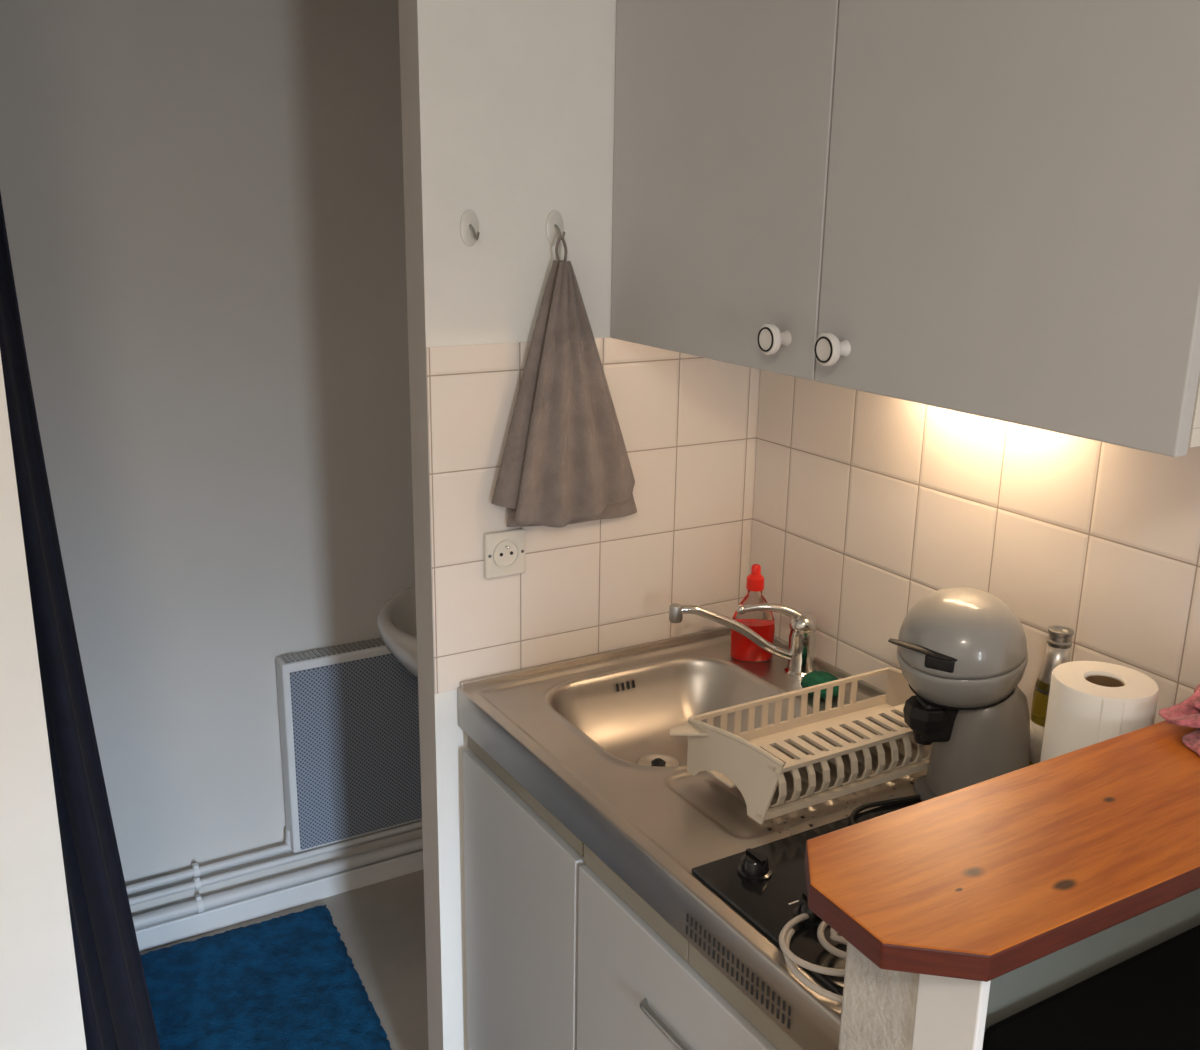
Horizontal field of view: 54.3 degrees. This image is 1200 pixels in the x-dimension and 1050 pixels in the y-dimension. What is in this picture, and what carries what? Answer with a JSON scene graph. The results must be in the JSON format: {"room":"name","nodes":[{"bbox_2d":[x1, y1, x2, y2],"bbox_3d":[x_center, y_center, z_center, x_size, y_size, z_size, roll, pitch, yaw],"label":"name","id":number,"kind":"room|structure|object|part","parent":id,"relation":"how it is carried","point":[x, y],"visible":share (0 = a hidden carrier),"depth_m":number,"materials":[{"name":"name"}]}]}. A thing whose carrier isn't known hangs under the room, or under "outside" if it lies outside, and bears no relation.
{"room":"kitchen","nodes":[
{"label":"kitchen","id":0,"kind":"room"},
{"bbox_2d":[0,0,422,915],"bbox_3d":[-1.359,-0.197,2.208,2.700,2.500,0.080,-8,18,-30],"label":"wall","id":1,"kind":"structure","parent":0,"point":[203,200],"depth_m":2.47,"materials":[{"name":"paint"}]},
{"bbox_2d":[191,863,199,876],"bbox_3d":[-0.929,0.788,2.686,0.012,0.030,0.043,-8,18,-30],"label":"clip","id":2,"kind":"object","parent":1,"relation":"attached to","point":[195,866],"visible":1,"depth_m":2.67,"materials":[{"name":"white paint"}]},
{"bbox_2d":[192,876,200,889],"bbox_3d":[-0.930,0.820,2.695,0.012,0.030,0.043,-8,18,-30],"label":"clip","id":3,"kind":"object","parent":1,"relation":"attached to","point":[196,880],"visible":0.99,"depth_m":2.68,"materials":[{"name":"white paint"}]},
{"bbox_2d":[194,894,203,913],"bbox_3d":[-0.929,0.873,2.707,0.012,0.042,0.050,-8,18,-30],"label":"clip","id":4,"kind":"object","parent":1,"relation":"attached to","point":[198,898],"visible":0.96,"depth_m":2.69,"materials":[{"name":"white paint"}]},
{"bbox_2d":[126,828,291,893],"bbox_3d":[-1.524,0.863,2.330,2.069,0.054,0.017,-8,18,-30],"label":"pipe","id":5,"kind":"object","parent":1,"relation":"attached to","point":[286,847],"visible":0.47,"depth_m":2.69,"materials":[{"name":"white metal"}]},
{"bbox_2d":[129,820,421,905],"bbox_3d":[-1.305,0.880,2.470,2.580,0.017,0.017,-8,18,-30],"label":"pipe","id":6,"kind":"object","parent":1,"relation":"attached to","point":[392,831],"visible":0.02,"depth_m":2.77,"materials":[{"name":"white metal"}]},
{"bbox_2d":[132,837,422,929],"bbox_3d":[-1.306,0.933,2.485,2.580,0.029,0.030,-8,18,-30],"label":"pipe","id":7,"kind":"object","parent":1,"relation":"attached to","point":[301,876],"visible":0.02,"depth_m":2.78,"materials":[{"name":"white metal"}]},
{"bbox_2d":[135,849,422,951],"bbox_3d":[-1.353,0.991,2.500,2.680,0.055,0.018,-8,18,-30],"label":"baseboard","id":8,"kind":"structure","parent":1,"relation":"attached to","point":[159,934],"depth_m":2.82,"materials":[{"name":"white paint"}]},
{"bbox_2d":[275,637,421,852],"bbox_3d":[-0.539,0.510,2.829,0.452,0.483,0.071,-8,18,-30],"label":"wall heater","id":9,"kind":"object","parent":1,"relation":"attached to","point":[349,713],"visible":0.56,"depth_m":2.76,"materials":[{"name":"white paint"}]},
{"bbox_2d":[140,870,428,1049],"bbox_3d":[-0.106,1.638,0.491,2.900,0.060,5.080,-8,18,-30],"label":"floor","id":10,"kind":"structure","parent":0,"point":[381,925],"depth_m":2.71,"materials":[{"name":"beige-grey vinyl"}]},
{"bbox_2d":[140,905,391,1049],"bbox_3d":[-0.838,1.060,2.350,0.826,0.015,0.782,-8,18,-30],"label":"bath mat","id":11,"kind":"object","parent":10,"relation":"on","point":[290,981],"visible":0.7,"depth_m":2.52,"materials":[{"name":"blue fabric"}]},
{"bbox_2d":[462,735,585,1049],"bbox_3d":[0.107,0.749,1.996,0.564,0.838,0.380,-8,18,-30],"label":"base cabinet","id":12,"kind":"object","parent":10,"relation":"on","point":[522,864],"visible":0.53,"depth_m":1.80,"materials":[{"name":"white laminate"}]},
{"bbox_3d":[-0.116,0.394,1.753,0.011,0.028,0.376,-8,18,-30],"label":"rail","id":13,"kind":"part","parent":12,"relation":"part of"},
{"bbox_2d":[457,626,929,1049],"bbox_3d":[0.259,0.390,1.668,0.588,0.126,0.936,-8,18,-30],"label":"countertop","id":14,"kind":"structure","parent":12,"relation":"on","point":[589,737],"depth_m":1.64,"materials":[{"name":"silver metal"}]},
{"bbox_2d":[669,603,817,678],"bbox_3d":[0.240,0.190,1.963,0.257,0.127,0.054,-1,16,-5],"label":"tap","id":15,"kind":"object","parent":14,"relation":"on","point":[800,654],"visible":0.99,"depth_m":1.95,"materials":[{"name":"silver metal"}]},
{"bbox_3d":[0.226,0.181,1.954,0.213,0.105,0.017,-1,16,-7],"label":"spout","id":16,"kind":"part","parent":15,"relation":"part of","materials":[{"name":"silver metal"}]},
{"bbox_3d":[0.299,0.150,1.971,0.136,0.042,0.047,5,16,13],"label":"lever","id":17,"kind":"part","parent":15,"relation":"part of","materials":[{"name":"silver metal"}]},
{"bbox_2d":[730,564,774,661],"bbox_3d":[0.266,0.150,2.022,0.077,0.171,0.045,1,16,-1],"label":"dish soap","id":18,"kind":"object","parent":14,"relation":"on","point":[743,649],"visible":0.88,"depth_m":2.01,"materials":[{"name":"red plastic"}]},
{"bbox_2d":[670,667,932,823],"bbox_3d":[0.326,0.295,1.635,0.459,0.090,0.177,-8,18,-30],"label":"dish rack","id":19,"kind":"object","parent":14,"relation":"on","point":[754,761],"visible":0.8,"depth_m":1.58,"materials":[{"name":"beige plastic"}]},
{"bbox_3d":[0.178,0.316,1.553,0.037,0.090,0.167,-8,18,-30],"label":"panel","id":20,"kind":"part","parent":19,"relation":"part of","materials":[{"name":"beige plastic"}]},
{"bbox_3d":[0.496,0.270,1.736,0.037,0.090,0.167,-8,18,-30],"label":"panel","id":21,"kind":"part","parent":19,"relation":"part of","materials":[{"name":"beige plastic"}]},
{"bbox_2d":[692,799,922,995],"bbox_3d":[0.382,0.406,1.386,0.466,0.030,0.287,-8,18,-30],"label":"cooktop","id":22,"kind":"object","parent":14,"relation":"in","point":[765,884],"visible":0.31,"depth_m":1.35,"materials":[{"name":"glass"}]},
{"bbox_3d":[0.183,0.400,1.382,0.041,0.023,0.041,-8,18,-30],"label":"control knob","id":23,"kind":"part","parent":22,"relation":"part of","materials":[{"name":"black plastic"}]},
{"bbox_3d":[0.236,0.424,1.297,0.041,0.023,0.041,-8,18,-30],"label":"control knob","id":24,"kind":"part","parent":22,"relation":"part of","materials":[{"name":"black plastic"}]},
{"bbox_2d":[779,913,846,1002],"bbox_3d":[0.270,0.441,1.222,0.156,0.029,0.163,-8,18,-30],"label":"power cable","id":25,"kind":"object","parent":22,"relation":"on","point":[785,936],"visible":0.3,"depth_m":1.21,"materials":[{"name":"white plastic"}]},
{"bbox_2d":[849,794,920,824],"bbox_3d":[0.388,0.376,1.505,0.152,0.006,0.093,-8,18,-30],"label":"cord","id":26,"kind":"object","parent":22,"relation":"on","point":[857,810],"visible":0.46,"depth_m":1.54,"materials":[{"name":"plastic"}]},
{"bbox_2d":[888,587,1029,800],"bbox_3d":[0.478,0.225,1.535,0.183,0.286,0.167,8,17,25],"label":"coffee machine","id":27,"kind":"object","parent":22,"relation":"on","point":[962,652],"visible":0.96,"depth_m":1.49,"materials":[{"name":"grey plastic"}]},
{"bbox_3d":[0.405,0.157,1.470,0.088,0.011,0.020,10,18,28],"label":"lever","id":28,"kind":"part","parent":27,"relation":"part of","materials":[{"name":"black plastic"}]},
{"bbox_2d":[913,775,937,800],"bbox_3d":[0.464,0.358,1.571,0.084,0.010,0.084,-8,18,-30],"label":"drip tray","id":29,"kind":"object","parent":27,"relation":"on","point":[924,786],"depth_m":1.56,"materials":[{"name":"plastic"}]},
{"bbox_3d":[0.443,0.253,1.534,0.052,0.056,0.038,-1,16,-8],"label":"holder frame","id":30,"kind":"part","parent":27,"relation":"part of","materials":[{"name":"black plastic"}]},
{"bbox_2d":[1040,661,1158,761],"bbox_3d":[0.583,0.293,1.386,0.116,0.238,0.116,-8,18,-30],"label":"paper roll","id":31,"kind":"object","parent":22,"relation":"on","point":[1090,702],"visible":0.45,"depth_m":1.33,"materials":[{"name":"white paper"}]},
{"bbox_2d":[801,671,838,698],"bbox_3d":[0.361,0.258,1.901,0.063,0.031,0.077,-8,18,-30],"label":"scourer","id":32,"kind":"object","parent":14,"relation":"on","point":[813,678],"visible":0.56,"depth_m":1.89,"materials":[{"name":"green plastic"}]},
{"bbox_2d":[768,774,926,834],"bbox_3d":[0.346,0.372,1.563,0.290,0.006,0.046,-8,18,-30],"label":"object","id":33,"kind":"object","parent":14,"relation":"on","point":[911,782],"visible":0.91,"depth_m":1.53,"materials":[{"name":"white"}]},
{"bbox_2d":[1029,625,1073,765],"bbox_3d":[0.597,0.248,1.552,0.049,0.235,0.049,-8,18,-30],"label":"oil bottle","id":34,"kind":"object","parent":14,"relation":"on","point":[1059,640],"visible":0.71,"depth_m":1.53,"materials":[{"name":"clear glass"}]},
{"bbox_3d":[0.597,0.254,1.554,0.048,0.222,0.048,-8,18,-30],"label":"glass","id":35,"kind":"part","parent":34,"relation":"part of","materials":[{"name":"clear glass"}]},
{"bbox_2d":[577,844,803,1049],"bbox_3d":[0.337,0.862,1.611,0.577,0.838,0.534,-8,18,-30],"label":"base cabinet","id":36,"kind":"object","parent":10,"relation":"on","point":[642,985],"visible":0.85,"depth_m":1.47,"materials":[{"name":"white laminate"}]},
{"bbox_3d":[0.046,0.473,1.489,0.013,0.032,0.247,-8,18,-30],"label":"rail","id":37,"kind":"part","parent":36,"relation":"part of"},
{"bbox_3d":[0.087,0.616,1.413,0.014,0.009,0.143,-8,18,-30],"label":"handle","id":38,"kind":"part","parent":36,"relation":"part of","materials":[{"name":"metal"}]},
{"bbox_3d":[0.182,0.537,1.269,0.013,0.032,0.283,-8,18,-30],"label":"rail","id":39,"kind":"part","parent":36,"relation":"part of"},
{"bbox_2d":[983,925,1199,1049],"bbox_3d":[0.658,0.943,1.219,0.450,0.905,0.390,-8,18,-30],"label":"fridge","id":40,"kind":"object","parent":10,"relation":"on","point":[1149,1000],"visible":1,"depth_m":1.17,"materials":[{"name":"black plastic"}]},
{"bbox_2d":[0,0,759,1049],"bbox_3d":[-0.898,0.022,1.460,2.700,2.500,0.072,-8,18,-30],"label":"wall","id":41,"kind":"structure","parent":0,"point":[508,106],"depth_m":1.79,"materials":[{"name":"white paint"}]},
{"bbox_2d":[460,210,479,245],"bbox_3d":[-0.184,-0.433,1.706,0.030,0.052,0.032,-8,18,-30],"label":"wall hook","id":42,"kind":"object","parent":41,"relation":"attached to","point":[469,224],"visible":1,"depth_m":1.71,"materials":[{"name":"plastic"}]},
{"bbox_2d":[484,528,524,578],"bbox_3d":[-0.150,0.047,1.871,0.071,0.075,0.020,-8,18,-30],"label":"wall socket","id":43,"kind":"object","parent":41,"relation":"attached to","point":[504,551],"visible":1,"depth_m":1.87,"materials":[{"name":"beige plastic"}]},
{"bbox_2d":[546,210,564,245],"bbox_3d":[-0.062,-0.450,1.776,0.030,0.052,0.032,-8,18,-30],"label":"wall hook","id":44,"kind":"object","parent":41,"relation":"attached to","point":[554,223],"visible":0.98,"depth_m":1.78,"materials":[{"name":"plastic"}]},
{"bbox_2d":[491,236,636,527],"bbox_3d":[-0.037,-0.218,1.829,0.276,0.455,0.062,-8,18,-30],"label":"towel","id":45,"kind":"object","parent":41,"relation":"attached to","point":[565,461],"visible":1,"depth_m":1.82,"materials":[{"name":"grey fabric"}]},
{"bbox_3d":[-0.718,-0.966,1.380,1.020,0.019,0.020,-8,18,-30],"label":"curtain rod","id":46,"kind":"object","parent":41,"relation":"attached to","visible":0},
{"bbox_2d":[0,192,160,1049],"bbox_3d":[-0.873,0.124,1.597,0.454,2.190,0.079,-8,18,-30],"label":"curtain","id":47,"kind":"object","parent":46,"relation":"hanging from","point":[117,1013],"visible":0.59,"depth_m":1.73,"materials":[{"name":"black fabric"}]},
{"bbox_2d":[377,586,417,676],"bbox_3d":[-0.218,0.526,2.591,0.520,0.936,0.484,-8,18,-30],"label":"washbasin","id":48,"kind":"object","parent":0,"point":[396,618],"visible":0.13,"depth_m":2.42,"materials":[{"name":"white ceramic"}]},
{"bbox_2d":[838,941,918,1049],"bbox_3d":[0.506,0.810,1.316,0.616,1.104,0.090,-8,18,-30],"label":"wall","id":49,"kind":"structure","parent":0,"point":[878,1011],"depth_m":1.05,"materials":[{"name":"paint"}]},
{"bbox_2d":[912,974,990,1049],"bbox_3d":[0.283,0.867,1.102,0.011,1.104,0.065,-8,18,-30],"label":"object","id":50,"kind":"structure","parent":49,"relation":"attached to","point":[950,1014],"depth_m":0.96,"materials":[{"name":"white paint"}]},
{"bbox_2d":[804,720,1199,981],"bbox_3d":[0.496,0.280,1.113,0.698,0.024,0.206,-8,18,-30],"label":"bar","id":51,"kind":"object","parent":49,"relation":"on","point":[986,880],"visible":1,"depth_m":1.02,"materials":[{"name":"brown wood"}]},
{"bbox_2d":[1159,684,1199,755],"bbox_3d":[0.704,0.194,1.268,0.223,0.060,0.124,-8,18,-30],"label":"cloth","id":52,"kind":"object","parent":51,"relation":"on","point":[1186,713],"visible":1,"depth_m":1.26,"materials":[{"name":"pink fabric"}]},
{"bbox_2d":[982,888,1199,1049],"bbox_3d":[0.499,0.804,1.339,0.600,1.104,0.018,-8,18,-30],"label":"trim","id":53,"kind":"structure","parent":49,"relation":"attached to","point":[1010,993],"depth_m":1.24,"materials":[{"name":"paint"}]},
{"bbox_2d":[750,370,1199,723],"bbox_3d":[1.091,0.219,0.874,0.104,2.500,4.980,-8,18,-30],"label":"wall","id":54,"kind":"structure","parent":0,"point":[867,506],"depth_m":1.69,"materials":[{"name":"white tile"}]},
{"bbox_2d":[611,0,1199,456],"bbox_3d":[0.392,-0.531,1.448,0.343,0.691,0.996,-8,18,-30],"label":"upper cabinet","id":55,"kind":"object","parent":54,"relation":"attached to","point":[984,208],"visible":1,"depth_m":1.28,"materials":[{"name":"grey laminate"}]},
{"bbox_3d":[0.156,-0.575,1.592,0.018,0.691,0.495,-8,18,-30],"label":"door","id":56,"kind":"part","parent":55,"relation":"part of","materials":[{"name":"grey laminate"}]},
{"bbox_3d":[0.226,-0.239,1.502,0.034,0.041,0.041,-8,18,-30],"label":"knob","id":57,"kind":"part","parent":55,"relation":"part of","materials":[{"name":"white plastic"}]},
{"bbox_3d":[0.282,-0.212,1.411,0.034,0.041,0.041,-8,18,-30],"label":"knob","id":58,"kind":"part","parent":55,"relation":"part of","materials":[{"name":"white plastic"}]},
{"bbox_3d":[0.410,-0.455,1.180,0.018,0.691,0.497,-8,18,-30],"label":"door","id":59,"kind":"part","parent":55,"relation":"part of","materials":[{"name":"grey laminate"}]}
]}

